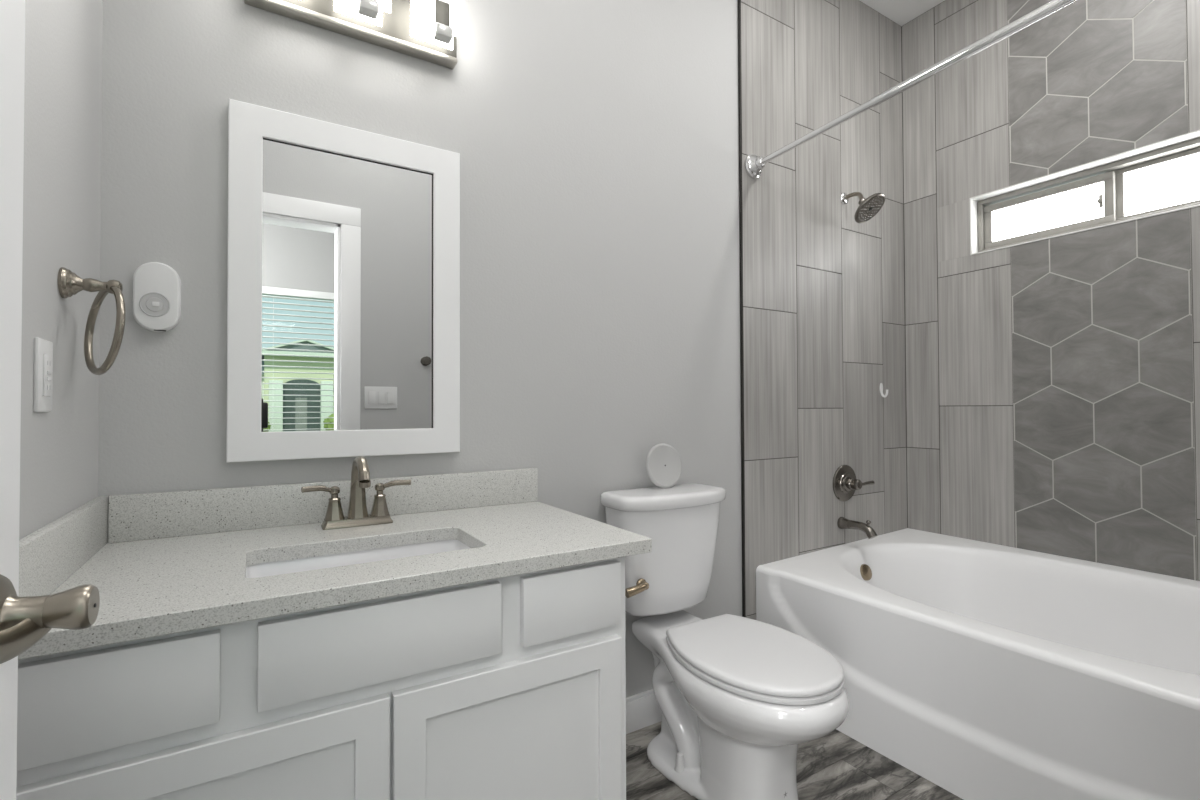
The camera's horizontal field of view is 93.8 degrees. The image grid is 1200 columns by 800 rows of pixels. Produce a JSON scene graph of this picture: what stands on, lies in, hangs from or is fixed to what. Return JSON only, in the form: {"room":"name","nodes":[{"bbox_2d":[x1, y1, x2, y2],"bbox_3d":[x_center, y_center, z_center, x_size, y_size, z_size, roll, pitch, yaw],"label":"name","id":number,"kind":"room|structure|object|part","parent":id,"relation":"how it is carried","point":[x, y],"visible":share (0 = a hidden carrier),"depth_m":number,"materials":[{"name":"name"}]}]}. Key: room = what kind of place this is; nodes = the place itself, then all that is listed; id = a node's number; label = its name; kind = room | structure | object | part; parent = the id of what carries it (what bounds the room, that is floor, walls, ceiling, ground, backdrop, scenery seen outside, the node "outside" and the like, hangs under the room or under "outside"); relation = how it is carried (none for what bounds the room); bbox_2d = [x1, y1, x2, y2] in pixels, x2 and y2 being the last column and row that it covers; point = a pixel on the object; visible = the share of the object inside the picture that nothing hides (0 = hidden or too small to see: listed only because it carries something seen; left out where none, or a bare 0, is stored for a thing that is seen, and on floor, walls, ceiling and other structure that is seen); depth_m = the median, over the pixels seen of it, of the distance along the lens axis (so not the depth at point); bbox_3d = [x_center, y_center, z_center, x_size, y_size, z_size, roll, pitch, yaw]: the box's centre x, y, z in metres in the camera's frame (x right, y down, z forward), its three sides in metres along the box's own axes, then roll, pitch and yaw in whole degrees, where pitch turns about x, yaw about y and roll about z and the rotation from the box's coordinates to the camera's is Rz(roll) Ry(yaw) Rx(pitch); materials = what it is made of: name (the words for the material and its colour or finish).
{"room":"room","nodes":[
{"label":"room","id":0,"kind":"room"},
{"bbox_2d":[19,0,102,539],"bbox_3d":[-0.734,-0.401,0.527,0.120,3.040,1.567,0,-1,-31],"label":"wall","id":1,"kind":"structure","parent":0,"point":[63,82],"depth_m":0.98,"materials":[{"name":"grey paint"}]},
{"bbox_2d":[33,337,52,411],"bbox_3d":[-0.885,-0.039,0.895,0.011,0.116,0.072,0,-1,-31],"label":"wall outlet","id":2,"kind":"object","parent":1,"relation":"attached to","point":[43,349],"visible":1,"depth_m":0.88,"materials":[{"name":"white plastic"}]},
{"bbox_2d":[43,354,51,396],"bbox_3d":[-0.883,-0.039,0.897,0.004,0.067,0.034,0,-1,-31],"label":"receptacle","id":3,"kind":"object","parent":2,"relation":"attached to","point":[47,358],"depth_m":0.89,"materials":[{"name":"white plastic"}]},
{"bbox_2d":[58,267,125,374],"bbox_3d":[-0.910,-0.139,1.019,0.095,0.188,0.152,0,-1,-31],"label":"towel ring","id":4,"kind":"object","parent":1,"relation":"attached to","point":[70,284],"visible":1,"depth_m":0.99,"materials":[{"name":"silver metal"}]},
{"bbox_3d":[-0.900,-0.206,1.015,0.056,0.027,0.027,0,-1,-31],"label":"post","id":5,"kind":"part","parent":4,"relation":"part of","materials":[{"name":"silver metal"}]},
{"bbox_2d":[98,0,907,696],"bbox_3d":[0.198,-0.382,2.063,3.313,3.040,0.140,0,-1,-31],"label":"wall","id":6,"kind":"structure","parent":0,"point":[596,141],"depth_m":1.90,"materials":[{"name":"grey paint"}]},
{"bbox_2d":[108,468,537,542],"bbox_3d":[-0.630,0.260,1.480,1.014,0.101,0.022,0,-1,-31],"label":"backsplash","id":7,"kind":"structure","parent":6,"relation":"attached to","point":[140,516],"depth_m":1.37,"materials":[{"name":"stone"}]},
{"bbox_2d":[226,99,459,461],"bbox_3d":[-0.647,-0.283,1.479,0.557,0.861,0.029,0,-1,-31],"label":"framed mirror","id":8,"kind":"object","parent":6,"relation":"attached to","point":[343,275],"visible":1,"depth_m":1.45,"materials":[{"name":"white paint"}]},
{"bbox_3d":[-0.646,-0.280,1.473,0.412,0.717,0.004,0,-1,-31],"label":"glass","id":9,"kind":"part","parent":8,"relation":"part of","materials":[{"name":"white mirror"}]},
{"bbox_2d":[244,0,462,68],"bbox_3d":[-0.617,-1.048,1.453,0.518,0.163,0.127,0,-1,-31],"label":"vanity light","id":10,"kind":"object","parent":6,"relation":"attached to","point":[427,30],"visible":1,"depth_m":1.51,"materials":[{"name":"white glass"}]},
{"bbox_3d":[-0.626,-1.048,1.456,0.116,0.119,0.006,0,-1,-31],"label":"glass","id":11,"kind":"part","parent":10,"relation":"part of","materials":[{"name":"white glass"}]},
{"bbox_3d":[-0.640,-1.042,1.492,0.516,0.140,0.035,0,-1,-31],"label":"plate","id":12,"kind":"part","parent":10,"relation":"part of","materials":[{"name":"silver metal"}]},
{"bbox_3d":[-0.593,-1.068,1.428,0.116,0.125,0.007,0,-1,-31],"label":"glass","id":13,"kind":"part","parent":10,"relation":"part of","materials":[{"name":"white glass"}]},
{"bbox_3d":[-0.465,-1.047,1.555,0.116,0.119,0.006,0,-1,-31],"label":"glass","id":14,"kind":"part","parent":10,"relation":"part of","materials":[{"name":"white glass"}]},
{"bbox_3d":[-0.432,-1.067,1.527,0.116,0.125,0.007,0,-1,-31],"label":"glass","id":15,"kind":"part","parent":10,"relation":"part of","materials":[{"name":"white glass"}]},
{"bbox_2d":[626,689,661,733],"bbox_3d":[0.163,1.079,1.961,0.941,0.117,0.014,0,-1,-31],"label":"baseboard","id":16,"kind":"structure","parent":6,"relation":"attached to","point":[643,710],"depth_m":1.94,"materials":[{"name":"white paint"}]},
{"bbox_2d":[738,0,745,616],"bbox_3d":[0.563,-0.381,2.232,0.008,3.040,0.012,0,-1,-31],"label":"trim","id":17,"kind":"structure","parent":6,"relation":"attached to","point":[739,1],"depth_m":2.23,"materials":[{"name":"brown metal"}]},
{"bbox_2d":[833,465,874,501],"bbox_3d":[1.138,0.377,2.515,0.179,0.166,0.087,0,-1,-31],"label":"shower valve","id":18,"kind":"object","parent":6,"relation":"attached to","point":[845,483],"visible":1,"depth_m":2.52,"materials":[{"name":"silver metal"}]},
{"bbox_3d":[1.169,0.376,2.521,0.120,0.048,0.065,0,-1,-31],"label":"handle","id":19,"kind":"part","parent":18,"relation":"part of","materials":[{"name":"silver metal"}]},
{"bbox_2d":[837,517,877,538],"bbox_3d":[1.132,0.559,2.459,0.055,0.081,0.170,0,-1,-31],"label":"tub spout","id":20,"kind":"object","parent":6,"relation":"attached to","point":[843,523],"visible":1,"depth_m":2.45,"materials":[{"name":"silver metal"}]},
{"bbox_2d":[840,192,885,222],"bbox_3d":[1.139,-0.865,2.462,0.146,0.178,0.214,0,-1,-31],"label":"shower","id":21,"kind":"object","parent":6,"relation":"attached to","point":[869,207],"visible":1,"depth_m":2.43,"materials":[{"name":"silver metal"}]},
{"bbox_3d":[1.145,-0.898,2.510,0.043,0.083,0.140,0,-1,-9],"label":"arm","id":22,"kind":"part","parent":21,"relation":"part of","materials":[{"name":"silver metal"}]},
{"bbox_2d":[880,383,887,396],"bbox_3d":[1.365,-0.047,2.692,0.022,0.070,0.039,0,-1,-31],"label":"wall hook","id":23,"kind":"object","parent":6,"relation":"attached to","point":[881,384],"visible":1,"depth_m":2.70,"materials":[{"name":"white plastic"}]},
{"bbox_2d":[744,0,1076,178],"bbox_3d":[1.023,-0.981,1.607,0.098,0.149,1.556,0,-1,-31],"label":"shower rod","id":24,"kind":"object","parent":6,"relation":"attached to","point":[754,165],"visible":1,"depth_m":1.69,"materials":[{"name":"silver metal"}]},
{"bbox_2d":[626,722,962,799],"bbox_3d":[0.489,1.149,0.163,5.000,0.080,3.598,0,-1,-31],"label":"floor","id":25,"kind":"structure","parent":0,"point":[833,766],"depth_m":1.69,"materials":[{"name":"grey wood"}]},
{"bbox_2d":[16,557,625,799],"bbox_3d":[-0.508,0.733,1.209,0.981,0.791,0.602,0,-1,-31],"label":"vanity cabinet","id":26,"kind":"object","parent":25,"relation":"on","point":[510,687],"visible":0.84,"depth_m":0.93,"materials":[{"name":"white paint"}]},
{"bbox_3d":[-0.660,0.410,0.781,0.218,0.132,0.020,0,-1,-31],"label":"drawer","id":27,"kind":"part","parent":26,"relation":"part of","materials":[{"name":"white paint"}]},
{"bbox_3d":[-0.556,0.755,0.838,0.458,0.501,0.020,0,-1,-31],"label":"door","id":28,"kind":"part","parent":26,"relation":"part of","materials":[{"name":"white paint"}]},
{"bbox_3d":[-0.558,0.755,0.842,0.358,0.400,0.010,0,-1,-31],"label":"panel","id":29,"kind":"part","parent":26,"relation":"part of","materials":[{"name":"white paint"}]},
{"bbox_2d":[18,468,651,659],"bbox_3d":[-0.485,0.271,1.224,1.034,0.131,0.610,0,-1,-31],"label":"countertop","id":30,"kind":"structure","parent":26,"relation":"on","point":[159,563],"depth_m":1.15,"materials":[{"name":"stone"}]},
{"bbox_2d":[301,456,410,529],"bbox_3d":[-0.591,0.222,1.376,0.194,0.173,0.173,0,-1,10],"label":"faucet","id":31,"kind":"object","parent":30,"relation":"on","point":[357,516],"visible":1,"depth_m":1.37,"materials":[{"name":"silver metal"}]},
{"bbox_3d":[-0.670,0.214,1.339,0.014,0.021,0.076,-1,-1,41],"label":"lever","id":32,"kind":"part","parent":31,"relation":"part of","materials":[{"name":"silver metal"}]},
{"bbox_3d":[-0.646,0.249,1.366,0.043,0.080,0.043,0,-1,-31],"label":"handle","id":33,"kind":"part","parent":31,"relation":"part of","materials":[{"name":"silver metal"}]},
{"bbox_3d":[-0.602,0.299,1.393,0.160,0.020,0.054,0,-1,-31],"label":"plate","id":34,"kind":"part","parent":31,"relation":"part of","materials":[{"name":"silver metal"}]},
{"bbox_3d":[-0.577,0.212,1.353,0.047,0.154,0.148,0,-1,-31],"label":"spout","id":35,"kind":"part","parent":31,"relation":"part of","materials":[{"name":"silver metal"}]},
{"bbox_3d":[-0.557,0.250,1.421,0.043,0.080,0.043,0,-1,-31],"label":"handle","id":36,"kind":"part","parent":31,"relation":"part of","materials":[{"name":"silver metal"}]},
{"bbox_3d":[-0.522,0.214,1.430,0.076,0.021,0.014,0,-1,-14],"label":"lever","id":37,"kind":"part","parent":31,"relation":"part of","materials":[{"name":"silver metal"}]},
{"bbox_2d":[246,540,470,577],"bbox_3d":[-0.475,0.405,1.156,0.492,0.138,0.288,0,-1,-31],"label":"sink","id":38,"kind":"object","parent":30,"relation":"in","point":[373,555],"visible":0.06,"depth_m":1.24,"materials":[{"name":"white ceramic"}]},
{"bbox_3d":[-0.358,0.411,0.965,0.394,0.132,0.020,0,-1,-31],"label":"drawer","id":39,"kind":"part","parent":26,"relation":"part of","materials":[{"name":"white paint"}]},
{"bbox_3d":[-0.157,0.757,1.083,0.466,0.501,0.020,0,-1,-31],"label":"door","id":40,"kind":"part","parent":26,"relation":"part of","materials":[{"name":"white paint"}]},
{"bbox_3d":[-0.159,0.757,1.086,0.366,0.400,0.010,0,-1,-31],"label":"panel","id":41,"kind":"part","parent":26,"relation":"part of","materials":[{"name":"white paint"}]},
{"bbox_3d":[-0.056,0.413,1.150,0.226,0.132,0.020,0,-1,-31],"label":"drawer","id":42,"kind":"part","parent":26,"relation":"part of","materials":[{"name":"white paint"}]},
{"bbox_2d":[600,483,848,799],"bbox_3d":[0.363,0.715,1.649,0.457,0.832,0.733,0,-1,-31],"label":"toilet","id":43,"kind":"object","parent":25,"relation":"on","point":[736,696],"visible":0.99,"depth_m":1.60,"materials":[{"name":"white ceramic"}]},
{"bbox_3d":[0.113,0.574,1.710,0.094,0.039,0.047,0,-1,-31],"label":"flush lever","id":44,"kind":"part","parent":43,"relation":"part of","materials":[{"name":"brown metal"}]},
{"bbox_3d":[0.229,0.521,1.883,0.412,0.350,0.188,0,-1,-31],"label":"tank","id":45,"kind":"part","parent":43,"relation":"part of","materials":[{"name":"white ceramic"}]},
{"bbox_3d":[0.231,0.326,1.883,0.442,0.045,0.209,0,-1,-31],"label":"tank lid","id":46,"kind":"part","parent":43,"relation":"part of","materials":[{"name":"white ceramic"}]},
{"bbox_2d":[646,443,681,487],"bbox_3d":[0.222,0.227,1.940,0.154,0.152,0.035,0,-1,-31],"label":"disc","id":47,"kind":"object","parent":43,"relation":"on","point":[663,462],"visible":1,"depth_m":1.93,"materials":[{"name":"grey plastic"}]},
{"bbox_3d":[0.432,0.706,1.576,0.387,0.020,0.493,0,-1,-31],"label":"lid","id":48,"kind":"part","parent":43,"relation":"part of","materials":[{"name":"white plastic"}]},
{"bbox_3d":[0.432,0.727,1.576,0.390,0.016,0.496,0,-1,-31],"label":"seat","id":49,"kind":"part","parent":43,"relation":"part of","materials":[{"name":"white plastic"}]},
{"bbox_2d":[756,528,1199,799],"bbox_3d":[1.487,0.878,1.859,1.072,0.504,1.554,0,-1,-31],"label":"bathtub","id":50,"kind":"object","parent":25,"relation":"on","point":[982,670],"visible":0.84,"depth_m":1.74,"materials":[{"name":"white ceramic"}]},
{"bbox_3d":[1.131,0.740,2.412,0.068,0.072,0.057,0,-1,-31],"label":"overflow plate","id":51,"kind":"part","parent":50,"relation":"part of","materials":[{"name":"brown metal"}]},
{"bbox_2d":[859,0,944,25],"bbox_3d":[0.624,-1.964,1.379,3.313,0.100,1.797,0,-1,-31],"label":"ceiling","id":52,"kind":"structure","parent":0,"point":[901,12],"depth_m":2.71,"materials":[{"name":"white paint"}]},
{"bbox_2d":[902,0,1199,580],"bbox_3d":[2.025,-0.388,2.145,0.130,3.040,1.687,0,-1,-31],"label":"wall","id":53,"kind":"structure","parent":0,"point":[1053,384],"depth_m":2.29,"materials":[{"name":"grey tile"}]},
{"bbox_2d":[970,130,1199,254],"bbox_3d":[1.989,-0.799,2.204,0.133,0.264,0.927,0,-1,-31],"label":"window","id":54,"kind":"structure","parent":53,"relation":"in","point":[1164,180],"depth_m":2.24,"materials":[{"name":"glass"}]},
{"bbox_3d":[1.894,-0.791,2.388,0.006,0.144,0.402,0,-1,-31],"label":"pane","id":55,"kind":"part","parent":54,"relation":"part of","materials":[{"name":"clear glass"}]},
{"bbox_3d":[1.893,-0.791,2.388,0.022,0.200,0.457,0,-1,-31],"label":"sliding sash","id":56,"kind":"part","parent":54,"relation":"part of","materials":[{"name":"white glass"}]},
{"bbox_3d":[2.138,-0.802,2.046,0.022,0.206,0.450,0,-1,-31],"label":"fixed sash","id":57,"kind":"part","parent":54,"relation":"part of","materials":[{"name":"glass"}]},
{"bbox_3d":[2.146,-0.803,2.033,0.006,0.170,0.382,0,-1,-31],"label":"pane","id":58,"kind":"part","parent":54,"relation":"part of","materials":[{"name":"clear glass"}]},
{"bbox_3d":[1.021,-0.407,0.612,3.203,3.040,0.120,0,-1,-31],"label":"wall","id":59,"kind":"structure","parent":0,"visible":0},
{"bbox_2d":[0,0,99,799],"bbox_3d":[-0.338,0.095,0.217,0.100,2.020,0.603,0,-1,-28],"label":"door","id":60,"kind":"structure","parent":59,"relation":"in","point":[24,621],"depth_m":0.45,"materials":[{"name":"white paint"}]},
{"bbox_3d":[-0.448,0.166,0.431,0.036,0.066,0.066,0,-1,-28],"label":"lever","id":61,"kind":"part","parent":60,"relation":"part of","materials":[{"name":"silver metal"}]},
{"bbox_3d":[-0.414,0.168,0.401,0.038,0.040,0.129,0,-1,-10],"label":"lever","id":62,"kind":"part","parent":60,"relation":"part of","materials":[{"name":"silver metal"}]}
]}

